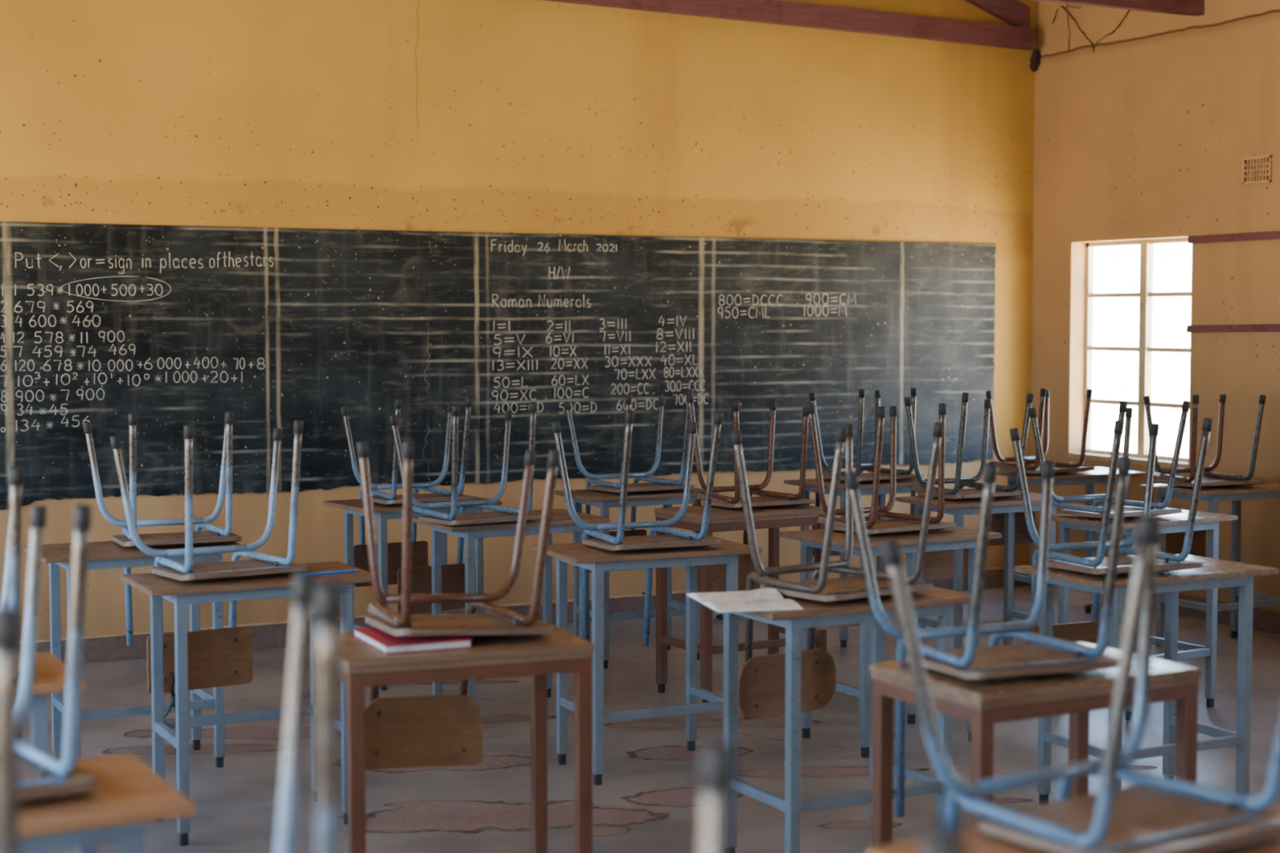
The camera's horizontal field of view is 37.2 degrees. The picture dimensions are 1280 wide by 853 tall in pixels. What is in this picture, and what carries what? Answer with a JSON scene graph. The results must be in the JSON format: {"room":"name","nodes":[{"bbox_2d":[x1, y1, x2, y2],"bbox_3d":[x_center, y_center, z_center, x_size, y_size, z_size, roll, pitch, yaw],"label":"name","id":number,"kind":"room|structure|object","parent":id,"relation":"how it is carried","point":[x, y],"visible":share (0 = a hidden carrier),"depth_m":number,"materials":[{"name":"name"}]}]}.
{"room":"classroom","nodes":[
{"label":"classroom","id":0,"kind":"room"},
{"bbox_2d":[0,0,1035,641],"bbox_3d":[-1.356,-1.328,8.640,8.131,4.620,0.150,-2,4,-27],"label":"wall","id":1,"kind":"structure","parent":0,"point":[473,116],"depth_m":8.92,"materials":[{"name":"paint"}]},
{"bbox_2d":[0,222,995,510],"bbox_3d":[-0.902,-0.304,8.843,6.369,1.201,0.014,-2,4,-27],"label":"blackboard","id":2,"kind":"object","parent":1,"relation":"attached to","point":[174,327],"visible":0.98,"depth_m":8.85,"materials":[{"name":"black stone"}]},
{"bbox_2d":[18,564,1028,664],"bbox_3d":[-1.318,0.929,8.697,7.831,0.105,0.014,-2,4,-27],"label":"baseboard","id":3,"kind":"structure","parent":1,"relation":"attached to","point":[109,648],"depth_m":8.53,"materials":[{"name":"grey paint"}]},
{"bbox_2d":[544,0,1035,50],"bbox_3d":[-1.332,-2.726,8.425,7.750,1.600,0.100,-2,4,-27],"label":"roof truss","id":4,"kind":"object","parent":1,"relation":"attached to","point":[1019,34],"visible":1,"depth_m":9.70,"materials":[{"name":"brown wood"}]},
{"bbox_2d":[22,585,1279,852],"bbox_3d":[1.096,1.323,4.075,8.131,0.150,10.770,-2,4,-27],"label":"floor","id":5,"kind":"structure","parent":0,"point":[648,799],"depth_m":6.40,"materials":[{"name":"concrete"}]},
{"bbox_2d":[18,651,86,852],"bbox_3d":[-1.515,0.889,3.964,0.640,0.730,0.410,-2,4,-27],"label":"school desk","id":6,"kind":"object","parent":5,"relation":"on","point":[50,673],"visible":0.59,"depth_m":3.90,"materials":[{"name":"brown wood"}]},
{"bbox_2d":[0,466,25,676],"bbox_3d":[-1.512,0.486,4.008,0.477,0.824,0.455,-2,4,-28],"label":"chair","id":7,"kind":"object","parent":6,"relation":"on","point":[11,580],"visible":0.56,"depth_m":3.89,"materials":[{"name":"blue metal"}]},
{"bbox_2d":[18,753,196,852],"bbox_3d":[-1.058,0.946,2.967,0.640,0.730,0.403,-2,4,-29],"label":"school desk","id":8,"kind":"object","parent":5,"relation":"on","point":[129,794],"visible":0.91,"depth_m":2.91,"materials":[{"name":"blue wood"}]},
{"bbox_2d":[18,504,97,800],"bbox_3d":[-1.124,0.535,3.033,0.455,0.838,0.443,-2,4,-33],"label":"chair","id":9,"kind":"object","parent":8,"relation":"on","point":[42,774],"visible":0.8,"depth_m":2.98,"materials":[{"name":"blue metal"}]},
{"bbox_2d":[22,540,239,767],"bbox_3d":[-1.659,0.757,6.258,0.647,0.730,0.373,-2,4,-28],"label":"school desk","id":10,"kind":"object","parent":5,"relation":"on","point":[101,554],"visible":0.57,"depth_m":6.22,"materials":[{"name":"blue metal"}]},
{"bbox_2d":[82,411,241,645],"bbox_3d":[-1.581,0.352,6.367,0.503,0.821,0.455,-1,4,-24],"label":"chair","id":11,"kind":"object","parent":10,"relation":"on","point":[215,535],"visible":0.9,"depth_m":6.37,"materials":[{"name":"blue metal"}]},
{"bbox_2d":[120,561,371,845],"bbox_3d":[-1.136,0.797,5.555,0.665,0.730,0.375,-2,4,-28],"label":"school desk","id":12,"kind":"object","parent":5,"relation":"on","point":[181,593],"visible":0.79,"depth_m":5.50,"materials":[{"name":"blue metal"}]},
{"bbox_2d":[110,420,307,693],"bbox_3d":[-1.240,0.393,5.585,0.530,0.830,0.443,-2,4,-34],"label":"chair","id":13,"kind":"object","parent":12,"relation":"on","point":[220,657],"visible":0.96,"depth_m":5.67,"materials":[{"name":"blue metal"}]},
{"bbox_2d":[164,672,176,764],"bbox_3d":[-1.407,0.885,5.676,0.064,0.302,0.024,0,3,-4],"label":"cord","id":14,"kind":"object","parent":13,"relation":"hanging from","point":[173,679],"visible":0.56,"depth_m":5.67,"materials":[{"name":"plastic"}]},
{"bbox_2d":[311,569,359,574],"bbox_3d":[-0.907,0.427,5.557,0.178,0.007,0.008,-2,4,-27],"label":"pencil","id":15,"kind":"object","parent":12,"relation":"on","point":[345,571],"visible":0.78,"depth_m":5.56,"materials":[{"name":"wood"}]},
{"bbox_2d":[323,494,502,690],"bbox_3d":[-0.928,0.669,7.785,0.614,0.730,0.405,-2,4,-33],"label":"school desk","id":16,"kind":"object","parent":5,"relation":"on","point":[381,512],"visible":0.26,"depth_m":7.70,"materials":[{"name":"blue metal"}]},
{"bbox_2d":[340,397,475,586],"bbox_3d":[-0.949,0.277,7.788,0.496,0.808,0.519,-2,4,-29],"label":"chair","id":17,"kind":"object","parent":16,"relation":"on","point":[419,548],"visible":0.74,"depth_m":7.86,"materials":[{"name":"blue metal"}]},
{"bbox_2d":[311,620,595,852],"bbox_3d":[-0.439,0.861,4.450,0.581,0.730,0.369,-1,4,-22],"label":"school desk","id":18,"kind":"object","parent":5,"relation":"on","point":[362,665],"visible":0.73,"depth_m":4.32,"materials":[{"name":"brown wood"}]},
{"bbox_2d":[352,626,472,653],"bbox_3d":[-0.528,0.489,4.394,0.205,0.018,0.262,-1,4,-24],"label":"book","id":19,"kind":"object","parent":18,"relation":"on","point":[380,640],"visible":0.77,"depth_m":4.30,"materials":[{"name":"paper"}]},
{"bbox_2d":[356,440,559,769],"bbox_3d":[-0.417,0.441,4.549,0.467,0.845,0.447,-1,4,-23],"label":"chair","id":20,"kind":"object","parent":19,"relation":"on","point":[422,731],"visible":1,"depth_m":4.65,"materials":[{"name":"brown metal"}]},
{"bbox_2d":[412,508,609,701],"bbox_3d":[-0.490,0.706,7.144,0.647,0.730,0.400,-2,4,-29],"label":"school desk","id":21,"kind":"object","parent":5,"relation":"on","point":[562,522],"visible":0.36,"depth_m":7.08,"materials":[{"name":"blue metal"}]},
{"bbox_2d":[389,401,542,614],"bbox_3d":[-0.654,0.313,7.051,0.507,0.821,0.552,-2,4,-33],"label":"chair","id":22,"kind":"object","parent":21,"relation":"on","point":[453,576],"visible":0.67,"depth_m":7.07,"materials":[{"name":"blue metal"}]},
{"bbox_2d":[554,487,719,668],"bbox_3d":[-0.014,0.644,8.223,0.622,0.730,0.361,-2,4,-26],"label":"school desk","id":23,"kind":"object","parent":5,"relation":"on","point":[605,500],"visible":0.5,"depth_m":8.08,"materials":[{"name":"blue metal"}]},
{"bbox_2d":[563,389,694,573],"bbox_3d":[-0.034,0.244,8.256,0.502,0.820,0.446,-2,4,-31],"label":"chair","id":24,"kind":"object","parent":23,"relation":"on","point":[655,484],"visible":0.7,"depth_m":8.24,"materials":[{"name":"blue metal"}]},
{"bbox_2d":[531,535,762,785],"bbox_3d":[0.019,0.758,6.241,0.659,0.730,0.389,-1,4,-24],"label":"school desk","id":25,"kind":"object","parent":5,"relation":"on","point":[597,560],"visible":0.78,"depth_m":6.12,"materials":[{"name":"blue metal"}]},
{"bbox_2d":[551,410,723,646],"bbox_3d":[0.006,0.351,6.272,0.522,0.833,0.460,-1,4,-24],"label":"chair","id":26,"kind":"object","parent":25,"relation":"on","point":[677,539],"visible":0.99,"depth_m":6.27,"materials":[{"name":"blue metal"}]},
{"bbox_2d":[715,613,723,619],"bbox_3d":[0.429,0.925,9.334,0.345,0.035,0.148,-2,4,-33],"label":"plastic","id":27,"kind":"object","parent":5,"relation":"on","point":[720,615],"visible":0.27,"depth_m":9.25,"materials":[{"name":"black plastic"}]},
{"bbox_2d":[653,504,826,702],"bbox_3d":[0.399,0.686,7.492,0.589,0.730,0.368,-2,4,-31],"label":"school desk","id":28,"kind":"object","parent":5,"relation":"on","point":[721,518],"visible":0.48,"depth_m":7.38,"materials":[{"name":"brown wood"}]},
{"bbox_2d":[685,393,815,592],"bbox_3d":[0.444,0.278,7.624,0.440,0.824,0.443,-2,4,-29],"label":"chair","id":29,"kind":"object","parent":28,"relation":"on","point":[766,498],"visible":0.71,"depth_m":7.63,"materials":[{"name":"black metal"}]},
{"bbox_2d":[723,586,971,852],"bbox_3d":[0.534,0.820,5.155,0.669,0.730,0.400,-2,4,-28],"label":"school desk","id":30,"kind":"object","parent":5,"relation":"on","point":[940,602],"visible":0.57,"depth_m":5.03,"materials":[{"name":"blue metal"}]},
{"bbox_2d":[684,587,804,613],"bbox_3d":[0.272,0.453,5.001,0.230,0.021,0.330,-1,3,-13],"label":"open notebook","id":31,"kind":"object","parent":30,"relation":"on","point":[759,600],"visible":1,"depth_m":4.94,"materials":[{"name":"white paper"}]},
{"bbox_2d":[730,422,943,719],"bbox_3d":[0.523,0.407,5.201,0.458,0.845,0.469,-2,4,-36],"label":"chair","id":32,"kind":"object","parent":30,"relation":"on","point":[761,679],"visible":0.91,"depth_m":5.27,"materials":[{"name":"brown metal"}]},
{"bbox_2d":[783,478,937,647],"bbox_3d":[1.026,0.613,8.755,0.616,0.730,0.398,-2,4,-29],"label":"school desk","id":33,"kind":"object","parent":5,"relation":"on","point":[865,488],"visible":0.27,"depth_m":8.62,"materials":[{"name":"blue metal"}]},
{"bbox_2d":[808,387,923,556],"bbox_3d":[1.039,0.219,8.809,0.437,0.806,0.443,-2,4,-31],"label":"chair","id":34,"kind":"object","parent":33,"relation":"on","point":[901,474],"visible":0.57,"depth_m":8.77,"materials":[{"name":"brown metal"}]},
{"bbox_2d":[778,526,1001,757],"bbox_3d":[0.873,0.734,6.647,0.651,0.730,0.427,-2,4,-30],"label":"school desk","id":35,"kind":"object","parent":5,"relation":"on","point":[953,538],"visible":0.54,"depth_m":6.50,"materials":[{"name":"blue metal"}]},
{"bbox_2d":[806,403,956,630],"bbox_3d":[0.847,0.328,6.740,0.437,0.826,0.443,-2,4,-33],"label":"chair","id":36,"kind":"object","parent":35,"relation":"on","point":[896,522],"visible":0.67,"depth_m":6.71,"materials":[{"name":"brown metal"}]},
{"bbox_2d":[895,492,1073,648],"bbox_3d":[1.435,0.661,7.929,0.644,0.730,0.372,-2,4,-25],"label":"school desk","id":37,"kind":"object","parent":5,"relation":"on","point":[1008,506],"visible":0.39,"depth_m":7.83,"materials":[{"name":"blue metal"}]},
{"bbox_2d":[904,392,1033,580],"bbox_3d":[1.375,0.258,7.983,0.457,0.823,0.450,-2,4,-28],"label":"chair","id":38,"kind":"object","parent":37,"relation":"on","point":[938,565],"visible":0.74,"depth_m":7.99,"materials":[{"name":"brown metal"}]},
{"bbox_2d":[868,641,1202,847],"bbox_3d":[0.849,0.880,4.113,0.600,0.730,0.387,-2,4,-28],"label":"school desk","id":39,"kind":"object","parent":5,"relation":"on","point":[984,703],"visible":0.66,"depth_m":4.00,"materials":[{"name":"brown wood"}]},
{"bbox_2d":[844,456,1131,817],"bbox_3d":[0.754,0.473,4.123,0.525,0.837,0.458,-1,4,-23],"label":"chair","id":40,"kind":"object","parent":39,"relation":"on","point":[1047,655],"visible":0.89,"depth_m":4.09,"materials":[{"name":"blue metal"}]},
{"bbox_2d":[996,466,1146,620],"bbox_3d":[2.085,0.584,9.268,0.640,0.730,0.380,-1,4,-22],"label":"school desk","id":41,"kind":"object","parent":5,"relation":"on","point":[1100,475],"visible":0.37,"depth_m":9.16,"materials":[{"name":"blue metal"}]},
{"bbox_2d":[986,387,1094,546],"bbox_3d":[1.927,0.200,9.238,0.441,0.795,0.459,-2,4,-32],"label":"chair","id":42,"kind":"object","parent":41,"relation":"on","point":[1022,535],"visible":0.71,"depth_m":9.23,"materials":[{"name":"brown metal"}]},
{"bbox_2d":[866,805,1279,852],"bbox_3d":[0.713,0.960,2.719,0.680,0.730,0.400,-2,4,-31],"label":"school desk","id":43,"kind":"object","parent":5,"relation":"on","point":[977,841],"visible":0.1,"depth_m":2.69,"materials":[{"name":"brown wood"}]},
{"bbox_2d":[880,515,1279,852],"bbox_3d":[0.680,0.533,2.800,0.533,0.869,0.449,-2,4,-34],"label":"chair","id":44,"kind":"object","parent":43,"relation":"on","point":[1157,814],"visible":1,"depth_m":2.77,"materials":[{"name":"blue metal"}]},
{"bbox_2d":[1039,507,1238,720],"bbox_3d":[1.892,0.701,7.230,0.618,0.730,0.428,-2,4,-32],"label":"school desk","id":45,"kind":"object","parent":5,"relation":"on","point":[1175,522],"visible":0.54,"depth_m":7.18,"materials":[{"name":"blue metal"}]},
{"bbox_2d":[1028,400,1190,608],"bbox_3d":[1.783,0.302,7.232,0.505,0.821,0.460,-2,4,-31],"label":"chair","id":46,"kind":"object","parent":45,"relation":"on","point":[1133,508],"visible":0.6,"depth_m":7.22,"materials":[{"name":"blue metal"}]},
{"bbox_2d":[1013,554,1278,804],"bbox_3d":[1.518,0.787,5.724,0.679,0.730,0.401,-2,4,-27],"label":"school desk","id":47,"kind":"object","parent":5,"relation":"on","point":[1215,573],"visible":0.59,"depth_m":5.68,"materials":[{"name":"blue metal"}]},
{"bbox_2d":[1009,417,1213,648],"bbox_3d":[1.419,0.384,5.712,0.524,0.833,0.464,-1,4,-24],"label":"chair","id":48,"kind":"object","parent":47,"relation":"on","point":[1084,632],"visible":0.63,"depth_m":5.70,"materials":[{"name":"blue metal"}]},
{"bbox_2d":[1139,480,1279,646],"bbox_3d":[2.616,0.627,8.508,0.640,0.730,0.404,-2,4,-28],"label":"school desk","id":49,"kind":"object","parent":5,"relation":"on","point":[1268,490],"visible":0.58,"depth_m":8.43,"materials":[{"name":"blue metal"}]},
{"bbox_2d":[1143,394,1266,556],"bbox_3d":[2.527,0.242,8.532,0.454,0.792,0.448,-1,4,-21],"label":"chair","id":50,"kind":"object","parent":49,"relation":"on","point":[1174,541],"visible":0.68,"depth_m":8.55,"materials":[{"name":"brown metal"}]},
{"bbox_3d":[-0.492,1.003,1.981,0.640,0.730,0.400,-2,4,-27],"label":"school desk","id":51,"kind":"object","parent":5,"relation":"on","visible":0},
{"bbox_2d":[0,571,342,852],"bbox_3d":[-0.529,0.581,1.999,0.479,0.867,0.452,-2,4,-26],"label":"chair","id":52,"kind":"object","parent":51,"relation":"on","point":[326,597],"visible":1,"depth_m":1.87,"materials":[{"name":"blue metal"}]},
{"bbox_3d":[-0.047,1.043,1.278,0.640,0.730,0.400,-2,4,-27],"label":"school desk","id":53,"kind":"object","parent":5,"relation":"on","visible":0},
{"bbox_2d":[699,742,965,852],"bbox_3d":[-0.059,0.644,1.297,0.447,0.820,0.477,-2,4,-28],"label":"chair","id":54,"kind":"object","parent":53,"relation":"on","point":[717,760],"visible":1,"depth_m":1.48,"materials":[{"name":"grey metal"}]},
{"bbox_2d":[1029,0,1279,611],"bbox_3d":[4.636,-0.495,5.816,0.150,3.280,10.470,-2,4,-27],"label":"wall","id":55,"kind":"structure","parent":0,"point":[1147,134],"depth_m":9.39,"materials":[{"name":"paint"}]},
{"bbox_2d":[1030,48,1040,71],"bbox_3d":[2.145,-1.988,10.309,0.056,0.127,0.050,-2,4,-27],"label":"nest","id":56,"kind":"object","parent":55,"relation":"attached to","point":[1035,56],"visible":1,"depth_m":10.29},
{"bbox_2d":[1051,4,1130,53],"bbox_3d":[2.385,-2.098,9.873,0.012,0.294,0.754,-2,4,-27],"label":"wire","id":57,"kind":"object","parent":55,"relation":"attached to","point":[1071,16],"visible":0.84,"depth_m":10.01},
{"bbox_2d":[1033,0,1204,16],"bbox_3d":[-0.758,-2.681,7.412,7.831,1.573,0.100,-2,4,-27],"label":"roof truss","id":58,"kind":"object","parent":55,"relation":"attached to","point":[1186,7],"visible":1,"depth_m":9.07,"materials":[{"name":"brown wood"}]},
{"bbox_2d":[1028,574,1279,634],"bbox_3d":[4.566,1.093,5.863,0.014,0.105,10.456,-2,4,-27],"label":"baseboard","id":59,"kind":"structure","parent":55,"relation":"attached to","point":[1264,620],"depth_m":9.15,"materials":[{"name":"brown paint"}]},
{"bbox_2d":[1068,231,1279,468],"bbox_3d":[2.890,-0.352,9.149,0.162,1.156,2.330,-2,4,-27],"label":"window","id":60,"kind":"structure","parent":55,"relation":"in","point":[1146,294],"depth_m":9.79,"materials":[{"name":"beige metal"}]},
{"bbox_2d":[1241,155,1272,184],"bbox_3d":[2.902,-1.207,8.934,0.012,0.124,0.176,-2,4,-27],"label":"air vent","id":61,"kind":"object","parent":55,"relation":"in","point":[1255,170],"visible":1,"depth_m":8.93,"materials":[{"name":"beige brick"}]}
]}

